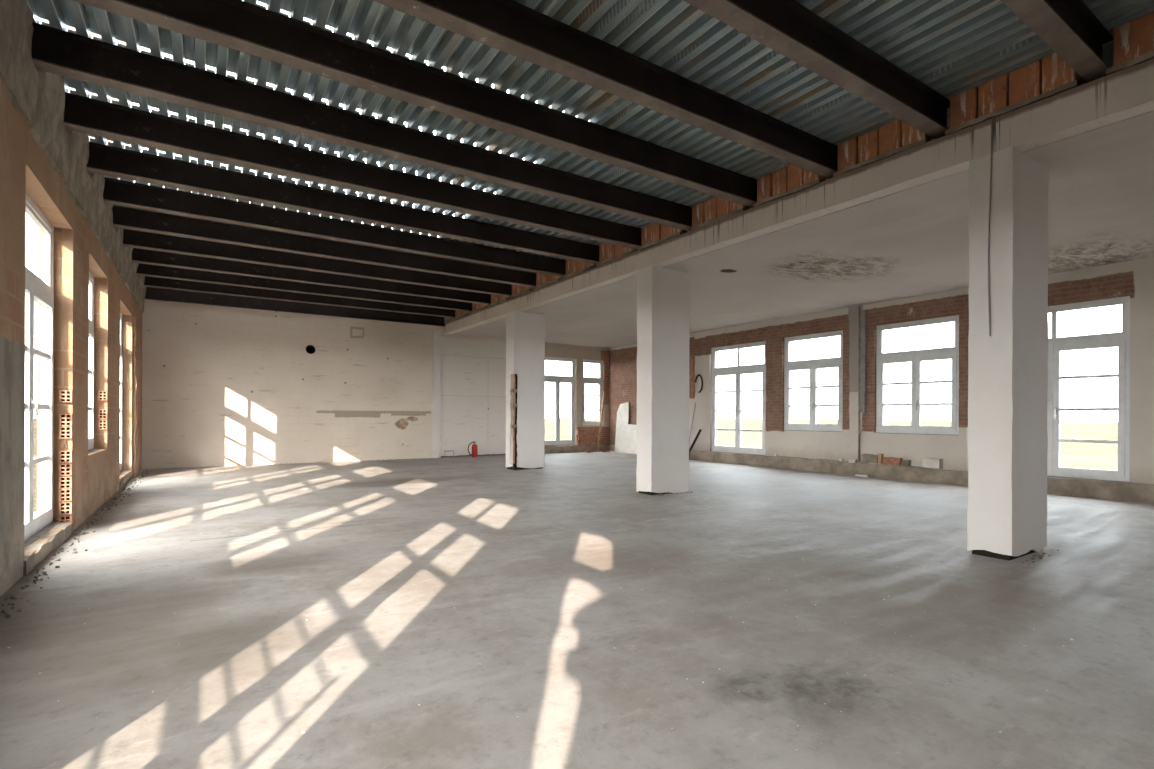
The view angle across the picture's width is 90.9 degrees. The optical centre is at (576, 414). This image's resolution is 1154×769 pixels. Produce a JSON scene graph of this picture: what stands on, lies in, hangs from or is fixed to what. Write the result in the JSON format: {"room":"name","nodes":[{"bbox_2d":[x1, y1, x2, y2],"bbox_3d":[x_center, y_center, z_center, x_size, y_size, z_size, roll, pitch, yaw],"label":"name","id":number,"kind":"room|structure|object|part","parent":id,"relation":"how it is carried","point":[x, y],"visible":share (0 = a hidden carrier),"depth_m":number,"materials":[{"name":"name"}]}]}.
{"room":"empty unfinished building","nodes":[
{"label":"empty unfinished building","id":0,"kind":"room"},
{"bbox_2d":[0,18,141,596],"bbox_3d":[-1.480,-3.356,-0.232,0.450,9.200,31.250,0,0,-33],"label":"wall","id":1,"kind":"structure","parent":0,"point":[25,168],"depth_m":5.89,"materials":[{"name":"paint"}]},
{"bbox_2d":[24,193,59,548],"bbox_3d":[-4.896,-0.401,5.075,0.135,3.075,1.900,0,0,-33],"label":"window","id":2,"kind":"structure","parent":1,"relation":"in","point":[37,290],"depth_m":5.51,"materials":[{"name":"white paint"}]},
{"bbox_3d":[-4.839,-0.078,5.066,0.048,0.180,0.028,0,0,-33],"label":"handle","id":3,"kind":"part","parent":2,"relation":"part of","materials":[{"name":"metal"}]},
{"bbox_2d":[25,202,50,288],"bbox_3d":[-4.913,-1.569,5.061,0.043,0.610,1.770,0,0,-33],"label":"light","id":4,"kind":"object","parent":2,"relation":"attached to","point":[31,211],"depth_m":5.69,"materials":[{"name":"glass"}]},
{"bbox_3d":[-4.870,1.118,5.095,0.060,0.037,1.900,0,0,-33],"label":"sill plate","id":5,"kind":"part","parent":2,"relation":"part of","materials":[{"name":"beige concrete"}]},
{"bbox_2d":[23,520,75,575],"bbox_3d":[-4.876,1.170,5.096,0.314,0.149,1.956,0,0,-33],"label":"trim","id":6,"kind":"structure","parent":1,"relation":"attached to","point":[37,556],"depth_m":4.99,"materials":[{"name":"concrete"}]},
{"bbox_2d":[59,390,72,521],"bbox_3d":[-5.313,0.457,5.910,0.099,1.425,0.055,0,0,-33],"label":"bricks","id":7,"kind":"object","parent":1,"relation":"attached to","point":[65,420],"depth_m":5.90,"materials":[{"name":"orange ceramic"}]},
{"bbox_2d":[0,0,145,313],"bbox_3d":[-5.367,-2.622,6.207,0.127,0.816,15.480,0,0,-33],"label":"concrete beam","id":8,"kind":"structure","parent":1,"relation":"attached to","point":[40,95],"depth_m":4.97,"materials":[{"name":"beige concrete"}]},
{"bbox_2d":[88,271,98,452],"bbox_3d":[-6.393,-0.717,7.357,0.135,2.455,1.600,0,0,-33],"label":"window","id":9,"kind":"structure","parent":1,"relation":"in","point":[91,448],"depth_m":7.91,"materials":[{"name":"white paint"}]},
{"bbox_2d":[89,277,91,321],"bbox_3d":[-6.412,-1.574,7.342,0.043,0.610,1.470,0,0,-33],"label":"light","id":10,"kind":"object","parent":9,"relation":"attached to","point":[90,278],"depth_m":7.93,"materials":[{"name":"glass"}]},
{"bbox_3d":[-6.415,-0.729,7.342,0.081,2.430,1.600,0,0,-33],"label":"frame","id":11,"kind":"part","parent":9,"relation":"part of","materials":[{"name":"white paint"}]},
{"bbox_2d":[98,391,107,428],"bbox_3d":[-6.728,-0.068,8.066,0.099,0.545,0.055,0,0,-33],"label":"bricks","id":12,"kind":"object","parent":1,"relation":"attached to","point":[102,395],"depth_m":8.07,"materials":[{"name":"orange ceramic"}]},
{"bbox_2d":[120,313,125,473],"bbox_3d":[-8.134,-0.408,10.006,0.135,2.985,1.860,0,0,-33],"label":"window","id":13,"kind":"structure","parent":1,"relation":"in","point":[121,470],"depth_m":10.67,"materials":[{"name":"white paint"}]},
{"bbox_3d":[-8.157,-0.421,9.992,0.081,2.960,1.860,0,0,-33],"label":"frame","id":14,"kind":"part","parent":13,"relation":"part of","materials":[{"name":"white paint"}]},
{"bbox_2d":[119,472,131,488],"bbox_3d":[-8.111,1.157,10.018,0.310,0.142,1.912,0,0,-33],"label":"trim","id":15,"kind":"structure","parent":1,"relation":"attached to","point":[128,478],"depth_m":9.96,"materials":[{"name":"concrete"}]},
{"bbox_2d":[132,317,139,477],"bbox_3d":[-8.763,-0.333,11.275,0.100,3.116,0.801,0,0,-33],"label":"trim","id":16,"kind":"structure","parent":1,"relation":"attached to","point":[136,324],"depth_m":10.97,"materials":[{"name":"paint"}]},
{"bbox_2d":[142,299,608,468],"bbox_3d":[-4.356,-0.947,16.339,12.950,4.360,0.300,0,0,-33],"label":"wall","id":17,"kind":"structure","parent":0,"point":[222,385],"depth_m":14.54,"materials":[{"name":"beige paint"}]},
{"bbox_2d":[145,287,445,325],"bbox_3d":[-6.733,-2.811,14.522,6.970,0.470,0.120,0,0,-33],"label":"joist","id":18,"kind":"object","parent":17,"relation":"attached to","point":[151,293],"depth_m":14.19,"materials":[{"name":"metal"}]},
{"bbox_2d":[306,345,314,353],"bbox_3d":[-6.905,-1.676,14.677,0.260,0.260,0.280,0,0,-33],"label":"hole","id":19,"kind":"object","parent":17,"relation":"attached to","point":[310,349],"depth_m":14.78,"materials":[{"name":"black"}]},
{"bbox_2d":[433,332,440,457],"bbox_3d":[-4.027,-0.566,16.329,0.227,3.600,0.078,0,0,-33],"label":"trim","id":20,"kind":"structure","parent":17,"relation":"attached to","point":[436,336],"depth_m":16.30,"materials":[{"name":"white paint"}]},
{"bbox_2d":[545,357,575,445],"bbox_3d":[-0.633,-0.430,18.710,1.340,2.905,0.135,0,0,-33],"label":"window","id":21,"kind":"structure","parent":17,"relation":"in","point":[548,378],"depth_m":18.77,"materials":[{"name":"white paint"}]},
{"bbox_2d":[545,359,572,377],"bbox_3d":[-0.643,-1.532,18.732,1.210,0.570,0.043,0,0,-33],"label":"light","id":22,"kind":"object","parent":21,"relation":"attached to","point":[566,360],"depth_m":18.78,"materials":[{"name":"glass"}]},
{"bbox_2d":[544,444,608,453],"bbox_3d":[-0.101,1.121,18.911,2.800,0.257,0.080,0,0,-33],"label":"baseboard","id":23,"kind":"structure","parent":17,"relation":"attached to","point":[548,449],"depth_m":18.85,"materials":[{"name":"concrete"}]},
{"bbox_2d":[576,430,603,444],"bbox_3d":[0.459,0.759,19.263,1.089,0.520,0.092,0,0,-33],"label":"brick ledge","id":24,"kind":"object","parent":23,"relation":"on","point":[584,436],"visible":0.98,"depth_m":19.16,"materials":[{"name":"brown brick"}]},
{"bbox_2d":[582,359,602,425],"bbox_3d":[0.513,-0.736,19.462,0.900,2.285,0.135,0,0,-33],"label":"window","id":25,"kind":"structure","parent":17,"relation":"in","point":[586,380],"depth_m":19.51,"materials":[{"name":"white paint"}]},
{"bbox_2d":[583,361,600,378],"bbox_3d":[0.502,-1.528,19.484,0.770,0.570,0.043,0,0,-33],"label":"light","id":26,"kind":"object","parent":25,"relation":"attached to","point":[596,362],"depth_m":19.50,"materials":[{"name":"glass"}]},
{"bbox_2d":[0,451,1153,768],"bbox_3d":[1.198,1.405,7.640,13.300,0.300,21.050,0,0,-33],"label":"floor","id":27,"kind":"structure","parent":0,"point":[580,701],"depth_m":3.41,"materials":[{"name":"concrete"}]},
{"bbox_2d":[468,441,477,456],"bbox_3d":[-3.045,1.003,16.631,0.170,0.470,0.345,0,0,23],"label":"fire extinguisher","id":28,"kind":"object","parent":27,"relation":"on","point":[474,446],"visible":0.99,"depth_m":16.64,"materials":[{"name":"red metal"}]},
{"bbox_2d":[505,311,544,469],"bbox_3d":[-1.198,-0.545,13.146,0.821,3.580,0.423,0,0,-33],"label":"concrete column","id":29,"kind":"structure","parent":27,"relation":"on","point":[525,332],"depth_m":12.96,"materials":[{"name":"white concrete"}]},
{"bbox_2d":[0,458,1058,617],"bbox_3d":[-2.568,1.233,8.967,7.790,0.033,13.982,0,0,-33],"label":"rubble","id":30,"kind":"object","parent":27,"relation":"on","point":[7,615],"visible":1,"depth_m":5.08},
{"bbox_2d":[8,491,1150,749],"bbox_3d":[-0.752,1.245,5.392,6.531,0.008,8.138,0,0,-33],"label":"crumbs","id":31,"kind":"object","parent":27,"relation":"on","point":[505,491],"visible":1,"depth_m":3.62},
{"bbox_2d":[597,391,605,451],"bbox_3d":[0.823,0.218,19.348,0.349,2.070,0.040,0,0,-33],"label":"plank","id":32,"kind":"object","parent":27,"relation":"on","point":[604,392],"visible":1,"depth_m":19.33,"materials":[{"name":"brown wood"}]},
{"bbox_2d":[614,402,636,453],"bbox_3d":[1.663,0.416,18.739,0.156,1.680,1.200,0,0,-33],"label":"board","id":33,"kind":"object","parent":27,"relation":"on","point":[626,433],"visible":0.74,"depth_m":18.82,"materials":[{"name":"white paint"}]},
{"bbox_2d":[636,265,689,494],"bbox_3d":[1.398,-0.534,9.207,0.809,3.581,0.373,0,0,-33],"label":"concrete column","id":34,"kind":"structure","parent":27,"relation":"on","point":[663,310],"depth_m":9.02,"materials":[{"name":"white concrete"}]},
{"bbox_2d":[689,429,700,455],"bbox_3d":[3.273,0.818,15.841,0.441,0.860,0.088,0,0,39],"label":"drain pipe","id":35,"kind":"object","parent":27,"relation":"on","point":[699,431],"visible":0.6,"depth_m":15.81,"materials":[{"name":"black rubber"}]},
{"bbox_2d":[855,474,868,476],"bbox_3d":[5.849,1.249,11.660,0.085,0.057,0.261,0,0,-44],"label":"chunk","id":36,"kind":"object","parent":27,"relation":"on","point":[856,475],"visible":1,"depth_m":11.64,"materials":[{"name":"white concrete"}]},
{"bbox_2d":[968,146,1048,560],"bbox_3d":[3.992,-0.525,5.255,0.807,3.580,0.344,0,0,-33],"label":"concrete column","id":37,"kind":"structure","parent":27,"relation":"on","point":[1008,381],"depth_m":5.05,"materials":[{"name":"white concrete"}]},
{"bbox_2d":[444,58,1153,334],"bbox_3d":[1.917,-2.484,8.072,0.430,0.339,20.400,0,0,-33],"label":"concrete beam","id":38,"kind":"structure","parent":37,"relation":"on","point":[1126,93],"depth_m":5.79,"materials":[{"name":"grey concrete"}]},
{"bbox_2d":[453,310,470,319],"bbox_3d":[-3.102,-2.839,15.545,0.215,0.369,1.044,0,0,-33],"label":"block infill","id":39,"kind":"object","parent":38,"relation":"on","point":[458,314],"visible":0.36,"depth_m":15.57,"materials":[{"name":"brick"}]},
{"bbox_2d":[470,303,488,312],"bbox_3d":[-2.459,-2.838,14.566,0.213,0.367,0.981,0,0,-33],"label":"block infill","id":40,"kind":"object","parent":38,"relation":"on","point":[476,307],"visible":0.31,"depth_m":14.59,"materials":[{"name":"brick"}]},
{"bbox_2d":[488,295,509,306],"bbox_3d":[-1.822,-2.836,13.598,0.215,0.365,1.002,0,0,-33],"label":"block infill","id":41,"kind":"object","parent":38,"relation":"on","point":[495,299],"visible":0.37,"depth_m":13.61,"materials":[{"name":"brick"}]},
{"bbox_2d":[510,285,535,297],"bbox_3d":[-1.194,-2.833,12.636,0.215,0.366,0.989,0,0,-33],"label":"block infill","id":42,"kind":"object","parent":38,"relation":"on","point":[517,290],"visible":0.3,"depth_m":12.67,"materials":[{"name":"brick"}]},
{"bbox_2d":[534,273,562,288],"bbox_3d":[-0.562,-2.831,11.675,0.215,0.366,0.993,0,0,-33],"label":"block infill","id":43,"kind":"object","parent":38,"relation":"on","point":[542,280],"visible":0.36,"depth_m":11.69,"materials":[{"name":"brick"}]},
{"bbox_2d":[563,260,595,278],"bbox_3d":[0.067,-2.827,10.721,0.217,0.370,0.983,0,0,-33],"label":"block infill","id":44,"kind":"object","parent":38,"relation":"on","point":[573,267],"visible":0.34,"depth_m":10.77,"materials":[{"name":"brick"}]},
{"bbox_2d":[596,243,637,264],"bbox_3d":[0.699,-2.825,9.759,0.214,0.369,0.990,0,0,-33],"label":"block infill","id":45,"kind":"object","parent":38,"relation":"on","point":[607,251],"visible":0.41,"depth_m":9.80,"materials":[{"name":"brick"}]},
{"bbox_2d":[637,223,686,249],"bbox_3d":[1.328,-2.823,8.800,0.218,0.367,0.986,0,0,-33],"label":"block infill","id":46,"kind":"object","parent":38,"relation":"on","point":[652,234],"visible":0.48,"depth_m":8.82,"materials":[{"name":"brick"}]},
{"bbox_2d":[688,197,749,230],"bbox_3d":[1.959,-2.821,7.841,0.222,0.368,1.000,0,0,-33],"label":"block infill","id":47,"kind":"object","parent":38,"relation":"on","point":[715,209],"visible":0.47,"depth_m":7.87,"materials":[{"name":"brick"}]},
{"bbox_2d":[753,165,825,206],"bbox_3d":[2.578,-2.818,6.894,0.218,0.368,0.936,0,0,-33],"label":"block infill","id":48,"kind":"object","parent":38,"relation":"on","point":[787,180],"visible":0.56,"depth_m":6.91,"materials":[{"name":"brick"}]},
{"bbox_2d":[833,119,930,176],"bbox_3d":[3.190,-2.816,5.962,0.211,0.368,0.971,0,0,-33],"label":"block infill","id":49,"kind":"object","parent":38,"relation":"on","point":[895,137],"visible":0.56,"depth_m":5.91,"materials":[{"name":"brick"}]},
{"bbox_2d":[944,53,1081,135],"bbox_3d":[3.818,-2.814,5.008,0.214,0.366,0.992,0,0,-33],"label":"block infill","id":50,"kind":"object","parent":38,"relation":"on","point":[1038,80],"visible":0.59,"depth_m":4.95,"materials":[{"name":"brick"}]},
{"bbox_2d":[1105,12,1153,74],"bbox_3d":[4.424,-2.812,4.083,0.216,0.366,0.903,0,0,-33],"label":"block infill","id":51,"kind":"object","parent":38,"relation":"on","point":[1133,41],"visible":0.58,"depth_m":4.30,"materials":[{"name":"brick"}]},
{"bbox_2d":[988,121,991,335],"bbox_3d":[3.653,-1.646,5.027,0.012,1.900,0.032,0,0,-33],"label":"electrical cable","id":52,"kind":"object","parent":37,"relation":"attached to","point":[991,121],"visible":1,"depth_m":5.03,"materials":[{"name":"grey plastic"}]},
{"bbox_2d":[27,0,1153,259],"bbox_3d":[-0.979,-2.889,6.199,7.490,0.530,21.050,0,0,-33],"label":"ceiling","id":53,"kind":"structure","parent":0,"point":[953,47],"depth_m":5.00,"materials":[{"name":"grey metal"}]},
{"bbox_2d":[144,276,454,317],"bbox_3d":[-6.339,-2.899,14.140,7.210,0.294,0.156,0,0,-33],"label":"joist","id":54,"kind":"object","parent":53,"relation":"attached to","point":[154,282],"visible":0.78,"depth_m":13.72,"materials":[{"name":"metal"}]},
{"bbox_2d":[136,263,471,311],"bbox_3d":[-5.680,-2.897,13.137,7.210,0.294,0.156,0,0,-33],"label":"joist","id":55,"kind":"object","parent":53,"relation":"attached to","point":[148,270],"visible":0.84,"depth_m":12.69,"materials":[{"name":"metal"}]},
{"bbox_2d":[132,248,490,304],"bbox_3d":[-5.049,-2.894,12.176,7.210,0.294,0.156,0,0,-33],"label":"joist","id":56,"kind":"object","parent":53,"relation":"attached to","point":[142,256],"visible":0.85,"depth_m":11.70,"materials":[{"name":"metal"}]},
{"bbox_2d":[123,229,511,296],"bbox_3d":[-4.412,-2.892,11.207,7.210,0.294,0.156,0,0,-33],"label":"joist","id":57,"kind":"object","parent":53,"relation":"attached to","point":[131,238],"visible":0.88,"depth_m":10.68,"materials":[{"name":"metal"}]},
{"bbox_2d":[112,205,535,287],"bbox_3d":[-3.780,-2.890,10.245,7.210,0.294,0.156,0,0,-33],"label":"joist","id":58,"kind":"object","parent":53,"relation":"attached to","point":[123,217],"visible":0.95,"depth_m":9.67,"materials":[{"name":"metal"}]},
{"bbox_2d":[103,177,565,276],"bbox_3d":[-3.149,-2.887,9.284,7.210,0.294,0.156,0,0,-33],"label":"joist","id":59,"kind":"object","parent":53,"relation":"attached to","point":[116,192],"visible":0.95,"depth_m":8.68,"materials":[{"name":"metal"}]},
{"bbox_2d":[86,142,598,263],"bbox_3d":[-2.523,-2.885,8.331,7.210,0.294,0.156,0,0,-33],"label":"joist","id":60,"kind":"object","parent":53,"relation":"attached to","point":[106,160],"visible":0.91,"depth_m":7.65,"materials":[{"name":"metal"}]},
{"bbox_2d":[63,92,640,248],"bbox_3d":[-1.892,-2.882,7.370,7.210,0.294,0.156,0,0,-33],"label":"joist","id":61,"kind":"object","parent":53,"relation":"attached to","point":[82,114],"visible":0.89,"depth_m":6.61,"materials":[{"name":"metal"}]},
{"bbox_2d":[31,22,691,230],"bbox_3d":[-1.266,-2.880,6.417,7.210,0.294,0.156,0,0,-33],"label":"joist","id":62,"kind":"object","parent":53,"relation":"attached to","point":[55,51],"visible":0.92,"depth_m":5.54,"materials":[{"name":"metal"}]},
{"bbox_2d":[72,0,756,207],"bbox_3d":[-0.630,-2.878,5.447,7.210,0.294,0.156,0,0,-33],"label":"joist","id":63,"kind":"object","parent":53,"relation":"attached to","point":[239,25],"visible":0.96,"depth_m":4.90,"materials":[{"name":"metal"}]},
{"bbox_2d":[372,0,837,178],"bbox_3d":[-0.026,-2.875,4.528,7.210,0.294,0.156,0,0,-33],"label":"joist","id":64,"kind":"object","parent":53,"relation":"attached to","point":[511,27],"visible":0.94,"depth_m":4.74,"materials":[{"name":"metal"}]},
{"bbox_2d":[683,0,949,138],"bbox_3d":[0.597,-2.873,3.579,7.210,0.294,0.156,0,0,-33],"label":"joist","id":65,"kind":"object","parent":53,"relation":"attached to","point":[789,28],"visible":0.95,"depth_m":4.51,"materials":[{"name":"metal"}]},
{"bbox_2d":[1000,0,1112,81],"bbox_3d":[1.229,-2.871,2.618,7.210,0.294,0.156,0,0,-33],"label":"joist","id":66,"kind":"object","parent":53,"relation":"attached to","point":[1069,28],"visible":0.9,"depth_m":4.18,"materials":[{"name":"metal"}]},
{"bbox_2d":[451,110,1153,347],"bbox_3d":[4.335,-2.450,9.690,5.830,0.288,21.050,0,0,-33],"label":"ceiling","id":67,"kind":"structure","parent":0,"point":[913,241],"depth_m":7.98,"materials":[{"name":"white paint"}]},
{"bbox_2d":[609,257,1153,484],"bbox_3d":[6.628,-0.575,11.380,0.570,3.700,20.750,0,0,-33],"label":"wall","id":68,"kind":"structure","parent":0,"point":[1134,279],"depth_m":11.73,"materials":[{"name":"paint"}]},
{"bbox_2d":[691,353,694,398],"bbox_3d":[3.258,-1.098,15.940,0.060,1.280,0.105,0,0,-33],"label":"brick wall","id":69,"kind":"structure","parent":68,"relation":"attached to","point":[693,371],"depth_m":15.93,"materials":[{"name":"brown brick"}]},
{"bbox_2d":[695,374,702,392],"bbox_3d":[3.374,-0.867,15.744,0.044,0.522,0.298,0,0,-33],"label":"loop","id":70,"kind":"object","parent":68,"relation":"hanging from","point":[698,374],"visible":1,"depth_m":15.66,"materials":[{"name":"black plastic"}]},
{"bbox_2d":[711,341,765,454],"bbox_3d":[4.178,-0.402,14.731,0.135,2.845,1.840,0,0,-33],"label":"window","id":71,"kind":"structure","parent":68,"relation":"in","point":[738,370],"depth_m":14.72,"materials":[{"name":"white paint"}]},
{"bbox_3d":[4.142,1.002,14.710,0.060,0.037,1.840,0,0,-33],"label":"sill plate","id":72,"kind":"part","parent":71,"relation":"part of","materials":[{"name":"grey plastic"}]},
{"bbox_2d":[714,344,764,368],"bbox_3d":[4.204,-1.494,14.745,0.043,0.530,1.710,0,0,-33],"label":"light","id":73,"kind":"object","parent":71,"relation":"attached to","point":[739,346],"depth_m":14.71,"materials":[{"name":"glass"}]},
{"bbox_2d":[784,330,842,431],"bbox_3d":[5.368,-0.722,12.921,0.135,2.235,1.530,0,0,-33],"label":"window","id":74,"kind":"structure","parent":68,"relation":"in","point":[813,365],"depth_m":12.91,"materials":[{"name":"white paint"}]},
{"bbox_3d":[5.332,0.377,12.900,0.060,0.037,1.530,0,0,-33],"label":"sill plate","id":75,"kind":"part","parent":74,"relation":"part of","materials":[{"name":"grey stone"}]},
{"bbox_2d":[787,333,841,362],"bbox_3d":[5.393,-1.500,12.935,0.043,0.550,1.400,0,0,-33],"label":"light","id":76,"kind":"object","parent":74,"relation":"attached to","point":[821,335],"depth_m":12.90,"materials":[{"name":"glass"}]},
{"bbox_2d":[857,305,865,460],"bbox_3d":[5.941,-0.657,11.857,0.055,3.260,0.153,0,0,-33],"label":"conduit pipe","id":77,"kind":"object","parent":68,"relation":"attached to","point":[862,313],"visible":1,"depth_m":11.83,"materials":[{"name":"metal"}]},
{"bbox_2d":[874,315,958,435],"bbox_3d":[6.595,-0.717,11.053,0.135,2.235,1.560,0,0,-33],"label":"window","id":78,"kind":"structure","parent":68,"relation":"in","point":[915,357],"depth_m":11.03,"materials":[{"name":"white paint"}]},
{"bbox_3d":[6.559,0.381,11.032,0.060,0.037,1.560,0,0,-33],"label":"sill plate","id":79,"kind":"part","parent":78,"relation":"part of","materials":[{"name":"grey stone"}]},
{"bbox_2d":[880,319,956,354],"bbox_3d":[6.620,-1.495,11.067,0.043,0.550,1.430,0,0,-33],"label":"light","id":80,"kind":"object","parent":78,"relation":"attached to","point":[932,321],"depth_m":11.01,"materials":[{"name":"glass"}]},
{"bbox_2d":[689,450,1153,503],"bbox_3d":[5.892,1.129,11.888,0.090,0.286,11.000,0,0,-33],"label":"baseboard","id":81,"kind":"structure","parent":68,"relation":"attached to","point":[1098,489],"depth_m":10.87,"materials":[{"name":"concrete"}]},
{"bbox_2d":[862,454,877,463],"bbox_3d":[6.027,0.901,11.694,0.074,0.186,0.328,0,0,-33],"label":"fragment","id":82,"kind":"object","parent":81,"relation":"on","point":[866,458],"visible":1,"depth_m":11.67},
{"bbox_2d":[878,454,882,463],"bbox_3d":[6.142,0.887,11.496,0.081,0.200,0.074,0,0,-33],"label":"board offcut","id":83,"kind":"object","parent":81,"relation":"on","point":[880,456],"visible":1,"depth_m":11.47,"materials":[{"name":"brown wood"}]},
{"bbox_2d":[882,457,902,465],"bbox_3d":[6.265,0.920,11.281,0.117,0.150,0.345,0,0,-33],"label":"fragment","id":84,"kind":"object","parent":81,"relation":"on","point":[886,460],"visible":1,"depth_m":11.23,"materials":[{"name":"red brick"}]},
{"bbox_2d":[902,460,910,465],"bbox_3d":[6.415,0.936,11.070,0.132,0.121,0.133,0,0,-33],"label":"lump","id":85,"kind":"object","parent":81,"relation":"on","point":[904,462],"visible":1,"depth_m":11.03,"materials":[{"name":"concrete"}]},
{"bbox_2d":[922,458,942,468],"bbox_3d":[6.665,0.905,10.663,0.130,0.176,0.305,0,0,-33],"label":"block","id":86,"kind":"object","parent":81,"relation":"on","point":[927,462],"visible":1,"depth_m":10.60,"materials":[{"name":"white concrete"}]},
{"bbox_2d":[1047,296,1129,481],"bbox_3d":[7.768,-0.373,9.264,0.135,2.815,1.860,0,0,-33],"label":"window","id":87,"kind":"structure","parent":68,"relation":"in","point":[1121,340],"depth_m":8.87,"materials":[{"name":"white paint"}]},
{"bbox_3d":[7.732,1.016,9.244,0.060,0.037,1.860,0,0,-33],"label":"sill plate","id":88,"kind":"part","parent":87,"relation":"part of","materials":[{"name":"grey concrete"}]},
{"bbox_2d":[1048,301,1125,340],"bbox_3d":[7.794,-1.465,9.278,0.043,0.500,1.730,0,0,-33],"label":"light","id":89,"kind":"object","parent":87,"relation":"attached to","point":[1053,310],"depth_m":8.92,"materials":[{"name":"glass"}]},
{"label":"outside","id":90,"kind":"structure","parent":0,"visible":0},
{"bbox_2d":[33,418,1117,513],"bbox_3d":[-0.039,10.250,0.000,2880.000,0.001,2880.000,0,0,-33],"label":"meadow","id":91,"kind":"structure","parent":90,"point":[1102,456],"depth_m":295.00,"materials":[{"name":"green plant"}]}
]}

